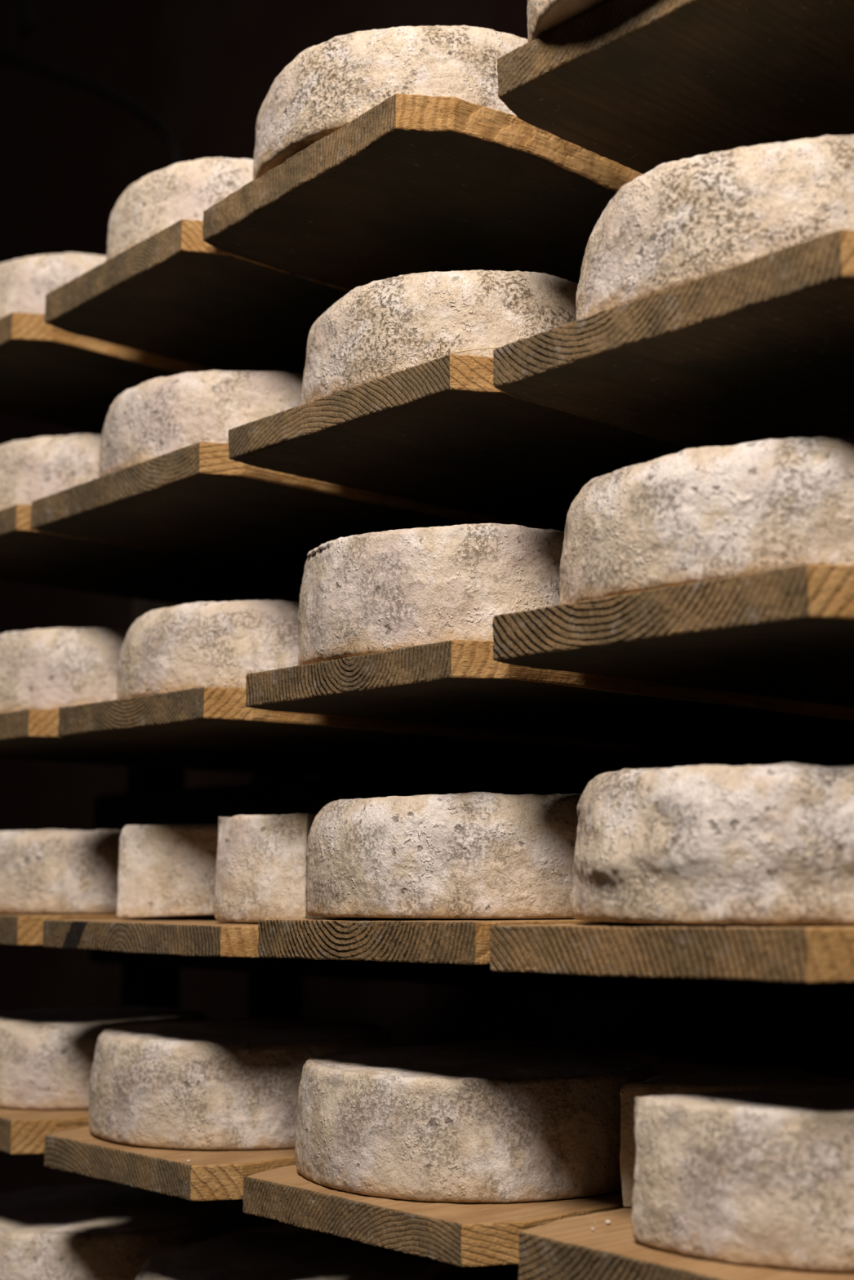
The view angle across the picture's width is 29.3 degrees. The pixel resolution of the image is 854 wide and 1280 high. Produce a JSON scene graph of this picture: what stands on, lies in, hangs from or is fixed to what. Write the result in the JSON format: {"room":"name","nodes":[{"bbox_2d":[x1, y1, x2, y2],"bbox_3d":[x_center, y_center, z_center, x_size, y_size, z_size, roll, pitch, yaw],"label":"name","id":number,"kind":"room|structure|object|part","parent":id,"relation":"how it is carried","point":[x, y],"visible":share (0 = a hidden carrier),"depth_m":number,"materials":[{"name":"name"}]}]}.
{"room":"cheese aging cellar","nodes":[
{"label":"cheese aging cellar","id":0,"kind":"room"},
{"bbox_2d":[0,0,853,1231],"bbox_3d":[0.310,-0.355,3.332,0.100,4.700,9.000,8,-12,-41],"label":"wall","id":1,"kind":"structure","parent":0,"point":[69,150],"depth_m":4.50,"materials":[{"name":"paint"}]},
{"bbox_2d":[0,49,181,164],"bbox_3d":[-1.207,-1.426,5.104,0.022,1.665,1.652,8,-12,-41],"label":"cable","id":2,"kind":"object","parent":1,"relation":"attached to","point":[105,90],"visible":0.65,"depth_m":4.83,"materials":[{"name":"black rubber"}]},
{"bbox_3d":[-1.343,1.795,1.500,4.550,0.100,9.000,8,-12,-41],"label":"floor","id":3,"kind":"structure","parent":0,"visible":0},
{"bbox_2d":[89,598,853,1232],"bbox_3d":[0.386,0.534,1.650,0.345,2.438,2.250,8,-12,-41],"label":"frame","id":4,"kind":"object","parent":3,"relation":"on","point":[154,795],"visible":0.09,"depth_m":1.92,"materials":[{"name":"brown wood"}]},
{"bbox_2d":[0,311,213,434],"bbox_3d":[-0.168,-0.262,2.030,0.887,0.030,0.277,8,-12,-41],"label":"shelf board","id":5,"kind":"object","parent":4,"relation":"on","point":[49,374],"visible":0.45,"depth_m":1.76,"materials":[{"name":"brown wood"}]},
{"bbox_2d":[0,252,106,318],"bbox_3d":[-0.381,-0.349,1.843,0.283,0.086,0.286,2,-9,-14],"label":"cheese","id":6,"kind":"object","parent":5,"relation":"on","point":[25,282],"visible":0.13,"depth_m":1.71,"materials":[{"name":"beige food"}]},
{"bbox_2d":[0,913,214,945],"bbox_3d":[-0.131,0.328,1.899,0.887,0.028,0.283,8,-12,-41],"label":"shelf board","id":7,"kind":"object","parent":4,"relation":"on","point":[15,929],"visible":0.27,"depth_m":1.53,"materials":[{"name":"brown wood"}]},
{"bbox_2d":[0,828,121,913],"bbox_3d":[-0.355,0.245,1.728,0.282,0.083,0.284,8,-12,-41],"label":"cheese","id":8,"kind":"object","parent":7,"relation":"on","point":[51,870],"visible":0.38,"depth_m":1.59,"materials":[{"name":"beige food"}]},
{"bbox_2d":[0,504,303,604],"bbox_3d":[-0.156,-0.063,1.986,0.887,0.027,0.269,8,-12,-41],"label":"shelf board","id":9,"kind":"object","parent":4,"relation":"on","point":[28,556],"visible":0.4,"depth_m":1.81,"materials":[{"name":"brown wood"}]},
{"bbox_2d":[0,433,101,510],"bbox_3d":[-0.359,-0.151,1.786,0.281,0.087,0.283,8,-12,-41],"label":"cheese","id":10,"kind":"object","parent":9,"relation":"on","point":[32,469],"visible":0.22,"depth_m":1.66,"materials":[{"name":"beige food"}]},
{"bbox_3d":[-0.400,0.640,2.346,0.060,2.438,0.068,8,-12,-41],"label":"post","id":11,"kind":"part","parent":4,"relation":"part of","materials":[{"name":"brown wood"}]},
{"bbox_2d":[44,219,350,374],"bbox_3d":[0.039,-0.296,1.803,0.887,0.033,0.274,8,-12,-41],"label":"shelf board","id":12,"kind":"object","parent":4,"relation":"on","point":[172,294],"visible":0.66,"depth_m":1.56,"materials":[{"name":"brown wood"}]},
{"bbox_2d":[106,156,253,260],"bbox_3d":[-0.182,-0.386,1.620,0.271,0.089,0.269,-7,-11,38],"label":"cheese","id":13,"kind":"object","parent":12,"relation":"on","point":[158,200],"visible":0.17,"depth_m":1.50,"materials":[{"name":"beige food"}]},
{"bbox_2d":[43,917,391,957],"bbox_3d":[0.078,0.295,1.670,0.886,0.026,0.312,8,-12,-41],"label":"shelf board","id":14,"kind":"object","parent":4,"relation":"on","point":[182,936],"visible":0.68,"depth_m":1.36,"materials":[{"name":"brown wood"}]},
{"bbox_2d":[115,823,217,918],"bbox_3d":[-0.196,0.217,1.532,0.141,0.086,0.142,-3,-9,17],"label":"cheese","id":15,"kind":"object","parent":14,"relation":"on","point":[165,870],"visible":0.45,"depth_m":1.47,"materials":[{"name":"beige food"}]},
{"bbox_2d":[213,813,362,922],"bbox_3d":[-0.095,0.194,1.387,0.142,0.089,0.102,8,-12,-41],"label":"cheese","id":16,"kind":"object","parent":14,"relation":"on","point":[261,870],"visible":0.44,"depth_m":1.34,"materials":[{"name":"beige food"}]},
{"bbox_2d":[0,708,471,777],"bbox_3d":[-0.129,0.136,1.926,0.887,0.027,0.289,8,-12,-41],"label":"shelf board","id":17,"kind":"object","parent":4,"relation":"on","point":[30,734],"visible":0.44,"depth_m":1.77,"materials":[{"name":"brown wood"}]},
{"bbox_2d":[0,626,128,713],"bbox_3d":[-0.342,0.048,1.737,0.286,0.089,0.283,8,-12,-41],"label":"cheese","id":18,"kind":"object","parent":17,"relation":"on","point":[52,668],"visible":0.27,"depth_m":1.60,"materials":[{"name":"beige food"}]},
{"bbox_3d":[-0.233,0.662,2.495,0.060,2.438,0.068,8,-12,-41],"label":"post","id":19,"kind":"part","parent":4,"relation":"part of","materials":[{"name":"brown wood"}]},
{"bbox_2d":[30,441,546,573],"bbox_3d":[0.045,-0.093,1.764,0.887,0.029,0.312,8,-12,-41],"label":"shelf board","id":20,"kind":"object","parent":4,"relation":"on","point":[193,500],"visible":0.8,"depth_m":1.52,"materials":[{"name":"brown wood"}]},
{"bbox_2d":[98,369,303,477],"bbox_3d":[-0.171,-0.182,1.577,0.282,0.089,0.280,8,-12,-41],"label":"cheese","id":21,"kind":"object","parent":20,"relation":"on","point":[156,417],"visible":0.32,"depth_m":1.45,"materials":[{"name":"beige food"}]},
{"bbox_2d":[0,1040,657,1154],"bbox_3d":[-0.131,0.512,1.871,0.887,0.031,0.283,8,-12,-41],"label":"shelf board","id":22,"kind":"object","parent":4,"relation":"on","point":[22,1131],"visible":0.14,"depth_m":1.50,"materials":[{"name":"brown wood"}]},
{"bbox_2d":[0,1005,208,1110],"bbox_3d":[-0.348,0.427,1.690,0.268,0.081,0.266,5,-10,-32],"label":"cheese","id":23,"kind":"object","parent":22,"relation":"on","point":[46,1054],"visible":0.55,"depth_m":1.57,"materials":[{"name":"beige food"}]},
{"bbox_2d":[57,687,696,765],"bbox_3d":[0.072,0.107,1.704,0.886,0.030,0.268,8,-12,-41],"label":"shelf board","id":24,"kind":"object","parent":4,"relation":"on","point":[202,717],"visible":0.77,"depth_m":1.48,"materials":[{"name":"brown wood"}]},
{"bbox_2d":[116,600,299,699],"bbox_3d":[-0.148,0.023,1.533,0.280,0.084,0.277,8,-12,-41],"label":"cheese","id":25,"kind":"object","parent":24,"relation":"on","point":[197,644],"visible":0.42,"depth_m":1.41,"materials":[{"name":"beige food"}]},
{"bbox_2d":[202,93,643,290],"bbox_3d":[0.231,-0.333,1.593,0.888,0.043,0.300,8,-12,-41],"label":"shelf board","id":26,"kind":"object","parent":4,"relation":"on","point":[414,184],"visible":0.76,"depth_m":1.34,"materials":[{"name":"brown wood"}]},
{"bbox_2d":[253,25,528,180],"bbox_3d":[-0.002,-0.426,1.410,0.293,0.089,0.290,-3,-9,16],"label":"cheese","id":27,"kind":"object","parent":26,"relation":"on","point":[331,83],"visible":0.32,"depth_m":1.28,"materials":[{"name":"beige food"}]},
{"bbox_2d":[242,1164,627,1266],"bbox_3d":[0.273,0.447,1.428,0.887,0.028,0.278,8,-12,-41],"label":"shelf board","id":28,"kind":"object","parent":4,"relation":"on","point":[464,1234],"visible":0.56,"depth_m":1.11,"materials":[{"name":"brown wood"}]},
{"bbox_2d":[294,1043,653,1202],"bbox_3d":[0.038,0.365,1.262,0.280,0.083,0.282,7,-11,-38],"label":"cheese","id":29,"kind":"object","parent":28,"relation":"on","point":[455,1122],"visible":0.85,"depth_m":1.14,"materials":[{"name":"beige food"}]},
{"bbox_2d":[257,917,614,964],"bbox_3d":[0.279,0.258,1.449,0.887,0.031,0.256,8,-12,-41],"label":"shelf board","id":30,"kind":"object","parent":4,"relation":"on","point":[465,941],"visible":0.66,"depth_m":1.14,"materials":[{"name":"brown wood"}]},
{"bbox_2d":[305,791,582,918],"bbox_3d":[0.048,0.170,1.280,0.281,0.090,0.281,4,-9,-24],"label":"cheese","id":31,"kind":"object","parent":30,"relation":"on","point":[473,855],"visible":0.7,"depth_m":1.16,"materials":[{"name":"beige food"}]},
{"bbox_2d":[44,1062,853,1200],"bbox_3d":[0.070,0.482,1.650,0.887,0.030,0.268,8,-12,-41],"label":"shelf board","id":32,"kind":"object","parent":4,"relation":"on","point":[209,1175],"visible":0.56,"depth_m":1.33,"materials":[{"name":"brown wood"}]},
{"bbox_2d":[88,1017,393,1150],"bbox_3d":[-0.165,0.398,1.489,0.276,0.088,0.280,-2,-9,12],"label":"cheese","id":33,"kind":"object","parent":32,"relation":"on","point":[206,1084],"visible":0.8,"depth_m":1.37,"materials":[{"name":"beige food"}]},
{"bbox_2d":[227,354,688,531],"bbox_3d":[0.260,-0.131,1.530,0.887,0.029,0.299,8,-12,-41],"label":"shelf board","id":34,"kind":"object","parent":4,"relation":"on","point":[439,432],"visible":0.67,"depth_m":1.29,"materials":[{"name":"brown wood"}]},
{"bbox_2d":[301,269,577,404],"bbox_3d":[0.040,-0.219,1.346,0.285,0.090,0.280,8,-12,-44],"label":"cheese","id":35,"kind":"object","parent":34,"relation":"on","point":[379,329],"visible":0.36,"depth_m":1.22,"materials":[{"name":"beige food"}]},
{"bbox_3d":[0.269,0.321,1.575,0.030,0.052,2.250,8,-12,-41],"label":"rail","id":36,"kind":"part","parent":4,"relation":"part of","materials":[{"name":"brown wood"}]},
{"bbox_3d":[0.269,0.133,1.604,0.030,0.052,2.250,8,-12,-41],"label":"rail","id":37,"kind":"part","parent":4,"relation":"part of","materials":[{"name":"brown wood"}]},
{"bbox_2d":[245,640,853,747],"bbox_3d":[0.270,0.070,1.488,0.886,0.028,0.270,8,-12,-41],"label":"shelf board","id":38,"kind":"object","parent":4,"relation":"on","point":[459,683],"visible":0.84,"depth_m":1.27,"materials":[{"name":"brown wood"}]},
{"bbox_2d":[297,523,564,665],"bbox_3d":[0.036,-0.019,1.310,0.284,0.094,0.285,8,-12,-41],"label":"cheese","id":39,"kind":"object","parent":38,"relation":"on","point":[370,593],"visible":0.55,"depth_m":1.18,"materials":[{"name":"beige food"}]},
{"bbox_2d":[488,922,853,982],"bbox_3d":[0.457,0.228,1.254,0.887,0.033,0.273,8,-12,-41],"label":"shelf board","id":40,"kind":"object","parent":4,"relation":"on","point":[773,953],"visible":0.98,"depth_m":0.95,"materials":[{"name":"brown wood"}]},
{"bbox_2d":[568,761,853,924],"bbox_3d":[0.240,0.134,1.068,0.294,0.097,0.292,8,-12,-41],"label":"cheese","id":41,"kind":"object","parent":40,"relation":"on","point":[773,843],"visible":1,"depth_m":0.95,"materials":[{"name":"beige food"}]},
{"bbox_2d":[492,563,853,706],"bbox_3d":[0.461,0.029,1.280,0.886,0.033,0.279,8,-12,-41],"label":"shelf board","id":42,"kind":"object","parent":4,"relation":"on","point":[784,633],"visible":1,"depth_m":1.02,"materials":[{"name":"brown wood"}]},
{"bbox_2d":[559,435,853,604],"bbox_3d":[0.235,-0.061,1.101,0.286,0.090,0.290,8,-12,-41],"label":"cheese","id":43,"kind":"object","parent":42,"relation":"on","point":[688,515],"visible":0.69,"depth_m":0.98,"materials":[{"name":"beige food"}]},
{"bbox_2d":[493,229,853,448],"bbox_3d":[0.471,-0.156,1.297,0.887,0.029,0.308,8,-12,-41],"label":"shelf board","id":44,"kind":"object","parent":4,"relation":"on","point":[762,348],"visible":0.98,"depth_m":1.06,"materials":[{"name":"brown wood"}]},
{"bbox_2d":[575,134,853,320],"bbox_3d":[0.247,-0.246,1.117,0.289,0.094,0.287,8,-12,-41],"label":"cheese","id":45,"kind":"object","parent":44,"relation":"on","point":[676,223],"visible":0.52,"depth_m":1.00,"materials":[{"name":"beige food"}]},
{"bbox_2d":[497,0,853,173],"bbox_3d":[0.470,-0.361,1.329,0.886,0.033,0.306,8,-12,-41],"label":"shelf board","id":46,"kind":"object","parent":4,"relation":"on","point":[641,86],"visible":0.88,"depth_m":1.11,"materials":[{"name":"brown wood"}]},
{"bbox_2d":[526,0,609,42],"bbox_3d":[0.212,-0.452,1.133,0.285,0.088,0.290,8,-12,-41],"label":"cheese","id":47,"kind":"object","parent":46,"relation":"on","point":[544,16],"visible":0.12,"depth_m":1.09,"materials":[{"name":"beige food"}]},
{"bbox_2d":[517,1207,853,1279],"bbox_3d":[0.487,0.409,1.182,0.886,0.033,0.304,7,-11,-39],"label":"shelf board","id":48,"kind":"object","parent":4,"relation":"on","point":[566,1248],"visible":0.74,"depth_m":0.97,"materials":[{"name":"brown wood"}]},
{"bbox_2d":[619,1063,825,1207],"bbox_3d":[0.203,0.347,1.158,0.142,0.081,0.142,0,-9,3],"label":"cheese","id":49,"kind":"object","parent":48,"relation":"on","point":[737,1078],"visible":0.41,"depth_m":1.10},
{"bbox_2d":[631,1082,853,1272],"bbox_3d":[0.278,0.317,0.979,0.280,0.086,0.140,4,-9,-24],"label":"cheese","id":50,"kind":"object","parent":48,"relation":"on","point":[765,1177],"visible":1,"depth_m":0.93,"materials":[{"name":"beige food"}]},
{"bbox_3d":[-0.131,0.703,1.843,0.886,0.028,0.282,8,-12,-41],"label":"shelf board","id":51,"kind":"object","parent":4,"relation":"on","visible":0},
{"bbox_2d":[0,1182,231,1279],"bbox_3d":[-0.341,0.613,1.638,0.289,0.088,0.286,8,-12,-41],"label":"cheese","id":52,"kind":"object","parent":51,"relation":"on","point":[95,1231],"visible":0.69,"depth_m":1.55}
]}

